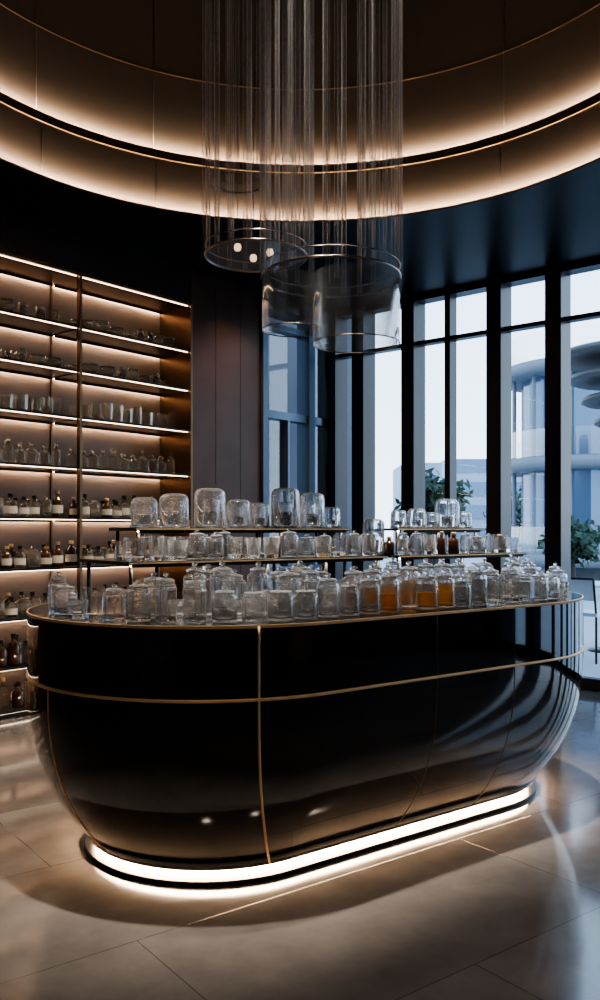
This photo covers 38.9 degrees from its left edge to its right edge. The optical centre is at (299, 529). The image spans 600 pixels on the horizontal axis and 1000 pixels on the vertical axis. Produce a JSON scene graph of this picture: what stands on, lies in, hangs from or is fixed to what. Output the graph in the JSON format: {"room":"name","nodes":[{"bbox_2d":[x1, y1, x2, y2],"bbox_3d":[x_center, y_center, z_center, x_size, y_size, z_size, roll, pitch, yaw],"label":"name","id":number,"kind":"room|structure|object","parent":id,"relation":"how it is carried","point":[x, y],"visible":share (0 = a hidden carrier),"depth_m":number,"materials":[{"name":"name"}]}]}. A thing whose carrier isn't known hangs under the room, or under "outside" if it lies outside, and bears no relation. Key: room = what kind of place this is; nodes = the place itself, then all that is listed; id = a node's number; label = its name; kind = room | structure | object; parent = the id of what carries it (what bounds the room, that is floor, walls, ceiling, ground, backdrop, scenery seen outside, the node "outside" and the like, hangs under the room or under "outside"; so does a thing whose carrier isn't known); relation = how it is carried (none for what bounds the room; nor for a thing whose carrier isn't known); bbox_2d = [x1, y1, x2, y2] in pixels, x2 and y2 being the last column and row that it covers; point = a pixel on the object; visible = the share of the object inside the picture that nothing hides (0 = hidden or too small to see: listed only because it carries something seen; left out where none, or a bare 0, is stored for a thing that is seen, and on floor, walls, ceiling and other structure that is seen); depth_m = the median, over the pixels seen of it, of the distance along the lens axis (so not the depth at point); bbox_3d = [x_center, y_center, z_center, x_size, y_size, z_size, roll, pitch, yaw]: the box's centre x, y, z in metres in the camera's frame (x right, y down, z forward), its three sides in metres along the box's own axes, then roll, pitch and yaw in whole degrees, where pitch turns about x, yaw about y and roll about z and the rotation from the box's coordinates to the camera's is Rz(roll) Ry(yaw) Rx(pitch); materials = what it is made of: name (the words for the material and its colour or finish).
{"room":"shop","nodes":[
{"label":"shop","id":0,"kind":"room"},
{"bbox_2d":[0,209,189,302],"bbox_3d":[-2.326,-2.195,6.463,0.500,0.310,3.568,0,0,40],"label":"wall","id":1,"kind":"structure","parent":0,"point":[22,236],"depth_m":6.84,"materials":[{"name":"black"}]},
{"bbox_2d":[190,270,260,581],"bbox_3d":[-0.876,-0.475,8.198,0.500,3.750,0.927,0,0,40],"label":"wall panel","id":2,"kind":"object","parent":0,"point":[215,301],"visible":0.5,"depth_m":8.03,"materials":[{"name":"brown wood"}]},
{"bbox_2d":[240,285,240,574],"bbox_3d":[-0.678,-0.475,8.044,0.002,3.750,0.334,0,0,40],"label":"trim","id":3,"kind":"structure","parent":2,"relation":"attached to","point":[240,285],"depth_m":8.17,"materials":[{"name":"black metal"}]},
{"bbox_2d":[0,0,599,324],"bbox_3d":[0.148,-3.575,2.247,9.904,2.450,11.605,0,0,40],"label":"ceiling","id":4,"kind":"structure","parent":0,"point":[545,80],"depth_m":6.39,"materials":[{"name":"black"}]},
{"bbox_2d":[0,0,599,221],"bbox_3d":[0.000,-3.575,4.300,4.623,2.450,4.623,0,0,40],"label":"trim","id":5,"kind":"structure","parent":4,"relation":"attached to","point":[153,70],"depth_m":6.18,"materials":[{"name":"brown metal"}]},
{"bbox_2d":[204,0,401,352],"bbox_3d":[0.000,-2.854,4.300,1.499,3.873,1.499,0,0,40],"label":"chandelier","id":6,"kind":"object","parent":4,"relation":"hanging from","point":[260,255],"visible":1,"depth_m":4.23,"materials":[{"name":"clear glass"}]},
{"bbox_2d":[0,689,599,999],"bbox_3d":[0.148,1.450,2.253,9.896,0.100,11.595,0,0,40],"label":"floor","id":7,"kind":"structure","parent":0,"point":[505,904],"depth_m":3.07,"materials":[{"name":"stone"}]},
{"bbox_2d":[0,251,192,719],"bbox_3d":[-2.318,-0.320,6.457,0.520,3.440,3.592,0,0,40],"label":"shelving","id":8,"kind":"object","parent":7,"relation":"on","point":[79,296],"visible":0.64,"depth_m":7.15,"materials":[{"name":"brown wood"}]},
{"bbox_2d":[0,633,27,707],"bbox_3d":[-2.273,1.061,6.402,0.260,0.558,3.406,0,0,40],"label":"bottles","id":9,"kind":"object","parent":8,"relation":"on","point":[15,653],"visible":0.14,"depth_m":6.42,"materials":[{"name":"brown glass"}]},
{"bbox_2d":[2,544,25,568],"label":"bottles","id":10,"kind":"object","parent":8,"relation":"on","point":[11,558],"depth_m":6.42,"materials":[{"name":"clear glass"}]},
{"bbox_2d":[4,591,23,617],"label":"bottles","id":11,"kind":"object","parent":8,"relation":"on","point":[11,608],"depth_m":6.39,"materials":[{"name":"clear glass"}]},
{"bbox_2d":[4,493,39,516],"label":"bottles","id":12,"kind":"object","parent":8,"relation":"on","point":[11,507],"depth_m":6.46,"materials":[{"name":"clear glass"}]},
{"bbox_2d":[41,589,47,603],"label":"bottles","id":13,"kind":"object","parent":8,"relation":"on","point":[44,600],"depth_m":6.65,"materials":[{"name":"clear glass"}]},
{"bbox_2d":[52,490,62,516],"label":"bottles","id":14,"kind":"object","parent":8,"relation":"on","point":[57,503],"depth_m":6.68,"materials":[{"name":"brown glass"}]},
{"bbox_2d":[39,540,76,566],"label":"bottles","id":15,"kind":"object","parent":8,"relation":"on","point":[47,559],"depth_m":6.70,"materials":[{"name":"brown glass"}]},
{"bbox_2d":[69,497,76,516],"label":"bottles","id":16,"kind":"object","parent":8,"relation":"on","point":[72,506],"depth_m":6.97,"materials":[{"name":"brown glass"}]},
{"bbox_2d":[82,494,92,517],"label":"bottles","id":17,"kind":"object","parent":8,"relation":"on","point":[85,504],"depth_m":6.89,"materials":[{"name":"clear glass"}]},
{"bbox_2d":[0,298,176,618],"bbox_3d":[-2.293,-0.537,6.378,0.292,2.394,3.504,0,0,40],"label":"vessels","id":18,"kind":"object","parent":8,"relation":"on","point":[47,404],"visible":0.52,"depth_m":6.92,"materials":[{"name":"clear glass"}]},
{"bbox_2d":[82,540,115,565],"label":"bottles","id":19,"kind":"object","parent":8,"relation":"on","point":[87,553],"depth_m":7.00,"materials":[{"name":"clear glass"}]},
{"bbox_2d":[100,495,130,517],"label":"bottles","id":20,"kind":"object","parent":8,"relation":"on","point":[123,510],"depth_m":7.15,"materials":[{"name":"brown glass"}]},
{"bbox_2d":[261,292,329,572],"bbox_3d":[-0.046,-0.475,8.887,0.170,3.750,1.184,0,0,40],"label":"frame","id":21,"kind":"object","parent":7,"relation":"on","point":[305,419],"visible":0.46,"depth_m":8.95,"materials":[{"name":"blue metal"}]},
{"bbox_2d":[25,591,583,886],"bbox_3d":[0.159,0.875,4.337,3.045,1.050,1.678,0,0,-37],"label":"counter","id":22,"kind":"object","parent":7,"relation":"on","point":[208,754],"depth_m":3.33,"materials":[{"name":"black laminate"}]},
{"bbox_2d":[80,528,526,586],"bbox_3d":[0.165,0.170,4.389,2.520,0.360,0.503,0,0,-37],"label":"tiered riser","id":23,"kind":"object","parent":22,"relation":"on","point":[378,557],"visible":0.43,"depth_m":4.04,"materials":[{"name":"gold metal"}]},
{"bbox_2d":[130,488,472,553],"bbox_3d":[0.102,-0.041,4.472,2.208,0.340,0.271,0,0,-37],"label":"glass jars","id":24,"kind":"object","parent":23,"relation":"on","point":[289,509],"visible":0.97,"depth_m":4.20},
{"bbox_2d":[115,528,518,561],"bbox_3d":[0.242,0.061,4.263,2.482,0.138,0.190,0,0,-37],"label":"glass jars","id":25,"kind":"object","parent":23,"relation":"on","point":[195,546],"visible":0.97,"depth_m":3.94},
{"bbox_2d":[383,536,394,554],"label":"bottles","id":26,"kind":"object","parent":23,"relation":"on","point":[389,546],"depth_m":4.47,"materials":[{"name":"brown glass"}]},
{"bbox_2d":[437,531,458,553],"label":"bottles","id":27,"kind":"object","parent":23,"relation":"on","point":[453,543],"depth_m":4.62,"materials":[{"name":"brown glass"}]},
{"bbox_2d":[48,553,568,623],"bbox_3d":[0.366,0.238,3.999,2.878,0.224,0.866,0,0,-31],"label":"glass jars","id":28,"kind":"object","parent":22,"relation":"on","point":[218,595],"visible":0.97,"depth_m":3.43},
{"bbox_2d":[353,561,454,612],"bbox_3d":[0.449,0.245,3.820,0.436,0.209,0.344,0,0,-35],"label":"jars","id":29,"kind":"object","parent":22,"relation":"on","point":[432,593],"visible":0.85,"depth_m":3.71,"materials":[{"name":"clear glass"}]},
{"bbox_2d":[324,258,599,690],"bbox_3d":[3.803,-0.475,6.428,9.041,3.750,0.220,0,0,40],"label":"frame","id":30,"kind":"object","parent":7,"relation":"on","point":[558,320],"visible":0.64,"depth_m":8.29,"materials":[{"name":"black metal"}]},
{"label":"outside","id":31,"kind":"structure","parent":0,"visible":0},
{"bbox_2d":[375,539,599,677],"bbox_3d":[15.000,1.525,60.000,217.700,0.030,218.961,0,0,40],"label":"ground","id":32,"kind":"structure","parent":31,"point":[590,669],"depth_m":12.52,"materials":[{"name":"stone"}]},
{"bbox_2d":[268,317,351,576],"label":"window","id":33,"kind":"structure","parent":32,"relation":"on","point":[282,351],"depth_m":11.60,"materials":[{"name":"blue glass"}]},
{"bbox_2d":[394,467,473,568],"bbox_3d":[2.968,0.074,18.550,1.768,2.872,1.666,0,0,40],"label":"tree","id":34,"kind":"object","parent":32,"relation":"on","point":[434,490],"visible":0.38,"depth_m":18.23,"materials":[{"name":"green plant"}]},
{"bbox_2d":[425,532,443,563],"bbox_3d":[5.225,-0.113,34.025,2.827,3.245,2.947,0,0,40],"label":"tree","id":35,"kind":"object","parent":32,"relation":"on","point":[428,533],"visible":0.02,"depth_m":33.92,"materials":[{"name":"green plant"}]},
{"bbox_2d":[393,459,520,550],"bbox_3d":[19.670,-7.040,56.639,44.684,17.120,15.519,0,0,-21],"label":"buildings","id":36,"kind":"structure","parent":32,"relation":"on","point":[473,470],"depth_m":54.94,"materials":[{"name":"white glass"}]},
{"bbox_2d":[483,484,520,546],"bbox_3d":[8.947,-0.221,34.096,3.240,3.462,3.385,0,0,40],"label":"tree","id":37,"kind":"object","parent":32,"relation":"on","point":[518,514],"visible":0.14,"depth_m":33.76,"materials":[{"name":"green plant"}]},
{"bbox_2d":[511,358,599,579],"bbox_3d":[9.100,-2.190,27.000,5.495,7.420,5.495,0,0,40],"label":"building","id":38,"kind":"structure","parent":32,"relation":"on","point":[528,377],"depth_m":25.71,"materials":[{"name":"grey concrete"}]},
{"bbox_2d":[536,514,599,579],"bbox_3d":[6.222,0.564,19.547,1.467,1.892,1.508,0,0,40],"label":"tree","id":39,"kind":"object","parent":32,"relation":"on","point":[584,544],"visible":0.47,"depth_m":19.22,"materials":[{"name":"green plant"}]},
{"bbox_2d":[571,341,599,427],"bbox_3d":[5.250,-0.660,13.500,2.298,4.360,2.298,0,0,40],"label":"pavilion","id":40,"kind":"object","parent":32,"relation":"on","point":[585,358],"visible":0.77,"depth_m":13.36,"materials":[{"name":"grey metal"}]},
{"bbox_2d":[571,577,599,663],"bbox_3d":[3.330,1.024,9.832,0.493,0.971,0.440,0,0,-42],"label":"patio chair","id":41,"kind":"object","parent":32,"relation":"on","point":[586,588],"visible":0.49,"depth_m":9.60,"materials":[{"name":"white paint"}]},
{"bbox_2d":[588,581,599,652],"bbox_3d":[3.850,1.085,10.600,0.896,0.850,0.896,0,0,40],"label":"patio table","id":42,"kind":"object","parent":32,"relation":"on","point":[597,583],"visible":0.33,"depth_m":10.54,"materials":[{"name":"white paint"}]}
]}

